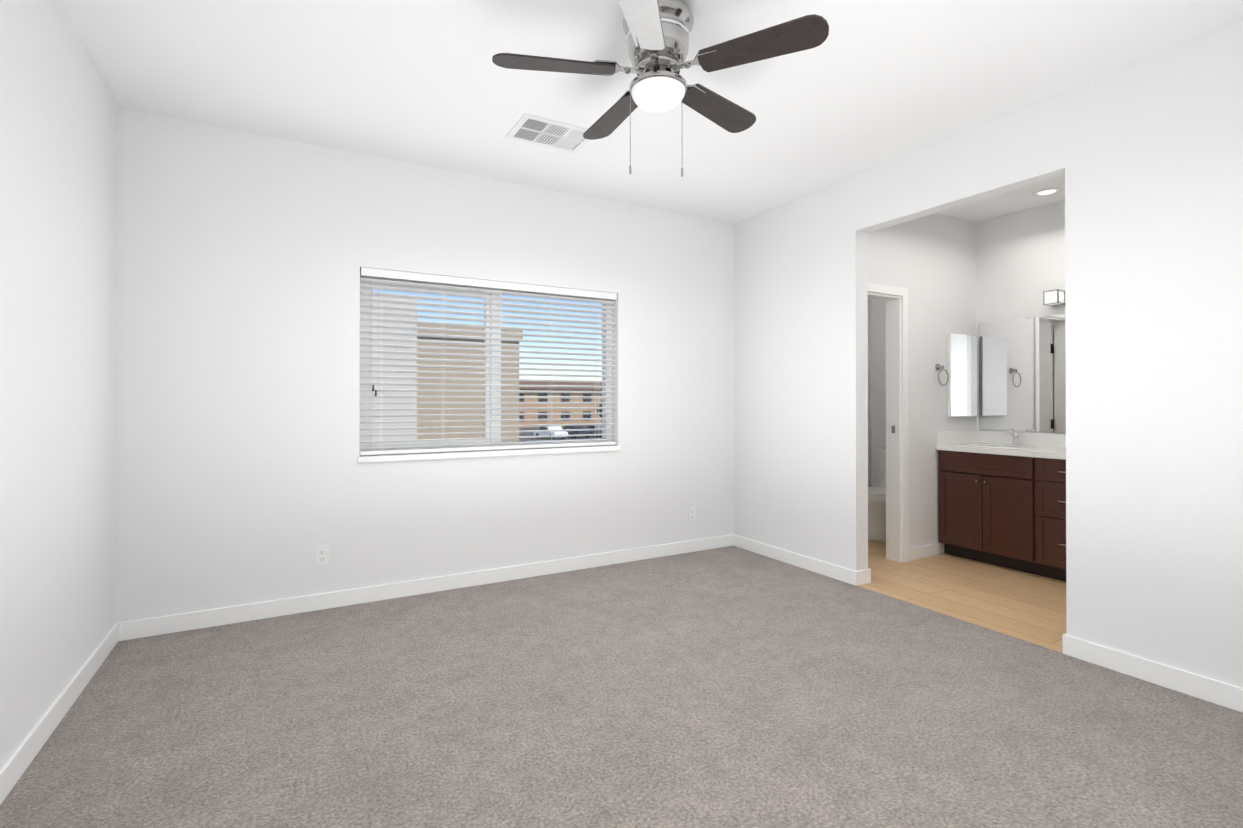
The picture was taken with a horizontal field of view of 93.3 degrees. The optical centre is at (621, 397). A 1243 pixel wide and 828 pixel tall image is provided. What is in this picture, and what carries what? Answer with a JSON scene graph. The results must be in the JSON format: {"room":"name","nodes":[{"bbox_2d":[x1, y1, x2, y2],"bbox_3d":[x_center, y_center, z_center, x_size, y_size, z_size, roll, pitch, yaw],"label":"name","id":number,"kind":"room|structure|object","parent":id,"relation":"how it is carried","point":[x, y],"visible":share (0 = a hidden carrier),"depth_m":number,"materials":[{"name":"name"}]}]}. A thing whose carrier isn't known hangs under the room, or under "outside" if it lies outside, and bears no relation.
{"room":"empty bedroom","nodes":[
{"label":"empty bedroom","id":0,"kind":"room"},
{"bbox_2d":[0,0,117,768],"bbox_3d":[-1.528,-0.133,1.000,0.120,2.740,4.955,0,0,-29],"label":"wall","id":1,"kind":"structure","parent":0,"point":[58,254],"depth_m":2.21,"materials":[{"name":"white paint"}]},
{"bbox_2d":[0,622,123,804],"bbox_3d":[-1.449,1.190,0.992,0.016,0.095,4.635,0,0,-29],"label":"baseboard","id":2,"kind":"structure","parent":1,"relation":"attached to","point":[30,746],"depth_m":2.18,"materials":[{"name":"white wood"}]},
{"bbox_2d":[116,108,871,622],"bbox_3d":[-0.041,-0.116,4.563,5.964,2.740,0.200,0,0,-29],"label":"wall","id":3,"kind":"structure","parent":0,"point":[242,474],"depth_m":3.51,"materials":[{"name":"white paint"}]},
{"bbox_2d":[316,545,328,565],"bbox_3d":[-1.768,0.929,3.468,0.070,0.114,0.007,0,0,-29],"label":"outlet","id":4,"kind":"object","parent":3,"relation":"attached to","point":[322,554],"visible":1,"depth_m":3.47,"materials":[{"name":"plastic"}]},
{"bbox_2d":[124,535,731,639],"bbox_3d":[-0.802,1.204,4.007,4.040,0.095,0.013,0,0,-29],"label":"baseboard","id":5,"kind":"structure","parent":3,"relation":"attached to","point":[134,629],"depth_m":3.65,"materials":[{"name":"white wood"}]},
{"bbox_2d":[358,277,620,462],"bbox_3d":[-0.846,-0.201,4.081,1.820,1.194,0.192,0,0,-29],"label":"window","id":6,"kind":"structure","parent":3,"relation":"in","point":[449,455],"depth_m":4.05,"materials":[{"name":"white plastic"}]},
{"bbox_2d":[360,267,616,454],"bbox_3d":[-0.832,-0.221,4.056,1.784,1.150,0.079,0,0,-29],"label":"window blinds","id":7,"kind":"object","parent":6,"relation":"attached to","point":[435,279],"visible":0.98,"depth_m":3.98,"materials":[{"name":"plastic"}]},
{"bbox_2d":[689,506,695,520],"bbox_3d":[0.578,0.945,4.787,0.070,0.114,0.007,0,0,-29],"label":"outlet","id":8,"kind":"object","parent":3,"relation":"attached to","point":[692,513],"visible":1,"depth_m":4.79,"materials":[{"name":"plastic"}]},
{"bbox_2d":[0,546,1242,827],"bbox_3d":[0.246,1.272,1.991,4.190,0.060,4.955,0,0,-29],"label":"floor carpet","id":9,"kind":"object","parent":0,"point":[730,686],"visible":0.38,"depth_m":2.25,"materials":[{"name":"grey carpet"}]},
{"bbox_2d":[54,0,1242,223],"bbox_3d":[1.072,-1.556,2.468,6.084,0.120,4.955,0,0,-29],"label":"ceiling","id":10,"kind":"structure","parent":0,"point":[866,86],"depth_m":2.75,"materials":[{"name":"white paint"}]},
{"bbox_2d":[505,113,590,153],"bbox_3d":[-0.393,-1.487,3.322,0.440,0.008,0.320,0,0,-29],"label":"ceiling vent","id":11,"kind":"object","parent":10,"relation":"in","point":[545,132],"visible":0.98,"depth_m":3.31,"materials":[{"name":"white metal"}]},
{"bbox_2d":[492,0,828,176],"bbox_3d":[0.126,-1.174,2.311,1.201,0.644,1.164,0,0,-29],"label":"ceiling fan","id":12,"kind":"object","parent":10,"relation":"hanging from","point":[657,32],"visible":1,"depth_m":2.18,"materials":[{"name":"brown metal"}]},
{"bbox_2d":[1033,188,1061,196],"bbox_3d":[3.073,-1.483,4.238,0.170,0.008,0.170,0,0,-29],"label":"recessed light","id":13,"kind":"object","parent":10,"relation":"in","point":[1047,191],"visible":1,"depth_m":4.23,"materials":[{"name":"white"}]},
{"bbox_2d":[867,213,976,553],"bbox_3d":[2.259,-0.115,4.623,1.654,2.740,0.120,0,0,-29],"label":"wall","id":14,"kind":"structure","parent":0,"point":[928,262],"depth_m":4.65,"materials":[{"name":"white paint"}]},
{"bbox_2d":[868,283,908,562],"bbox_3d":[1.851,0.207,4.393,0.714,2.092,0.152,0,0,-29],"label":"door frame","id":15,"kind":"structure","parent":14,"relation":"attached to","point":[896,348],"depth_m":4.50,"materials":[{"name":"white wood"}]},
{"bbox_2d":[909,543,938,560],"bbox_3d":[2.370,1.207,4.603,0.385,0.095,0.013,0,0,-29],"label":"baseboard","id":16,"kind":"structure","parent":14,"relation":"attached to","point":[924,551],"depth_m":4.59,"materials":[{"name":"white wood"}]},
{"bbox_2d":[935,364,948,385],"bbox_3d":[2.548,-0.183,4.685,0.138,0.178,0.055,0,0,-29],"label":"towel ring","id":17,"kind":"object","parent":14,"relation":"attached to","point":[938,367],"visible":1,"depth_m":4.68,"materials":[{"name":"silver metal"}]},
{"bbox_2d":[936,432,979,443],"bbox_3d":[2.758,0.326,4.819,0.549,0.100,0.020,0,0,-29],"label":"backsplash","id":18,"kind":"structure","parent":14,"relation":"attached to","point":[941,437],"depth_m":4.80,"materials":[{"name":"white stone"}]},
{"bbox_2d":[947,333,976,416],"bbox_3d":[2.813,-0.184,4.847,0.380,0.680,0.032,0,0,-29],"label":"mirrored medicine cabinet","id":19,"kind":"object","parent":14,"relation":"attached to","point":[962,373],"visible":1,"depth_m":4.82,"materials":[{"name":"silver metal"}]},
{"bbox_2d":[859,540,1066,651],"bbox_3d":[2.555,1.282,4.092,1.894,0.060,3.555,0,0,-29],"label":"floor","id":20,"kind":"structure","parent":0,"point":[1029,607],"depth_m":3.79,"materials":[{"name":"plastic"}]},
{"bbox_2d":[868,448,885,541],"bbox_3d":[2.402,0.868,5.296,0.705,0.780,0.450,0,0,-29],"label":"toilet","id":21,"kind":"object","parent":20,"relation":"on","point":[877,514],"visible":0.19,"depth_m":5.14,"materials":[{"name":"white ceramic"}]},
{"bbox_2d":[936,448,1065,581],"bbox_3d":[3.192,0.832,4.041,0.592,0.840,1.797,0,0,-29],"label":"bathroom vanity","id":22,"kind":"object","parent":20,"relation":"on","point":[1001,499],"depth_m":4.26,"materials":[{"name":"brown wood"}]},
{"bbox_2d":[936,444,1065,455],"bbox_3d":[3.203,0.392,4.043,0.574,0.040,1.807,0,0,-29],"label":"countertop","id":23,"kind":"structure","parent":22,"relation":"on","point":[1024,449],"depth_m":4.34,"materials":[{"name":"white stone"}]},
{"bbox_2d":[871,200,1064,486],"bbox_3d":[3.377,-0.116,4.446,0.120,2.740,3.355,0,0,-29],"label":"wall","id":24,"kind":"structure","parent":0,"point":[1020,262],"depth_m":4.76,"materials":[{"name":"white paint"}]},
{"bbox_2d":[979,314,1065,433],"bbox_3d":[3.441,-0.187,4.201,0.008,0.907,1.725,0,0,-29],"label":"wall mirror","id":25,"kind":"object","parent":24,"relation":"attached to","point":[1022,374],"visible":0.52,"depth_m":4.65,"materials":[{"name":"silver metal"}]},
{"bbox_2d":[980,432,1065,447],"bbox_3d":[3.444,0.323,4.179,0.020,0.100,1.807,0,0,-29],"label":"backsplash","id":26,"kind":"structure","parent":24,"relation":"attached to","point":[1045,440],"depth_m":4.61,"materials":[{"name":"white stone"}]},
{"bbox_2d":[1043,289,1064,306],"bbox_3d":[3.417,-0.748,4.096,0.154,0.100,0.800,0,0,-29],"label":"vanity light bar","id":27,"kind":"object","parent":24,"relation":"attached to","point":[1052,298],"visible":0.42,"depth_m":4.36,"materials":[{"name":"white glass"}]},
{"bbox_2d":[733,21,1242,687],"bbox_3d":[2.144,-0.123,3.018,0.120,2.740,4.635,0,0,-29],"label":"wall","id":28,"kind":"structure","parent":0,"point":[1143,159],"depth_m":2.72,"materials":[{"name":"white paint"}]},
{"bbox_2d":[732,534,863,585],"bbox_3d":[1.263,1.206,4.445,0.019,0.095,1.243,0,0,-29],"label":"baseboard","id":29,"kind":"structure","parent":28,"relation":"attached to","point":[856,578],"depth_m":4.31,"materials":[{"name":"white wood"}]},
{"bbox_2d":[1062,633,1242,712],"bbox_3d":[2.680,1.194,1.924,0.019,0.095,2.153,0,0,-29],"label":"baseboard","id":30,"kind":"structure","parent":28,"relation":"attached to","point":[1227,695],"depth_m":2.54,"materials":[{"name":"white wood"}]},
{"label":"outside","id":31,"kind":"structure","parent":0,"visible":0},
{"bbox_2d":[519,426,601,440],"bbox_3d":[-39.870,5.245,172.432,600.000,0.200,460.000,0,0,-29],"label":"ground","id":32,"kind":"structure","parent":31,"point":[535,439],"depth_m":68.94,"materials":[{"name":"grey asphalt"}]},
{"bbox_2d":[372,296,522,441],"bbox_3d":[-9.906,1.508,11.789,12.850,5.760,13.550,0,0,-29],"label":"neighbouring house","id":33,"kind":"structure","parent":32,"relation":"on","point":[419,437],"depth_m":9.68,"materials":[{"name":"beige paint"}]},
{"bbox_2d":[534,426,567,439],"bbox_3d":[-8.030,3.921,66.438,1.820,1.450,4.500,0,0,-39],"label":"car","id":34,"kind":"object","parent":32,"relation":"on","point":[550,433],"depth_m":65.60,"materials":[{"name":"paint"}]},
{"bbox_2d":[519,381,601,427],"bbox_3d":[-8.449,0.834,106.371,31.600,8.000,15.600,0,0,-29],"label":"apartment","id":35,"kind":"structure","parent":32,"relation":"on","point":[556,405],"depth_m":97.56,"materials":[{"name":"beige paint"}]},
{"bbox_2d":[562,425,591,438],"bbox_3d":[-5.475,3.929,68.219,1.820,1.450,4.500,0,0,-39],"label":"car","id":36,"kind":"object","parent":32,"relation":"on","point":[576,432],"depth_m":67.13,"materials":[{"name":"paint"}]},
{"bbox_2d":[584,425,601,437],"bbox_3d":[-2.920,3.938,70.000,1.820,1.450,4.500,0,0,-39],"label":"car","id":37,"kind":"object","parent":32,"relation":"on","point":[593,427],"depth_m":69.04,"materials":[{"name":"paint"}]},
{"bbox_2d":[597,401,601,417],"bbox_3d":[-1.969,2.220,92.800,4.200,5.100,3.234,0,0,-29],"label":"tree","id":38,"kind":"object","parent":32,"relation":"on","point":[600,410],"depth_m":91.56,"materials":[{"name":"green plant"}]}
]}

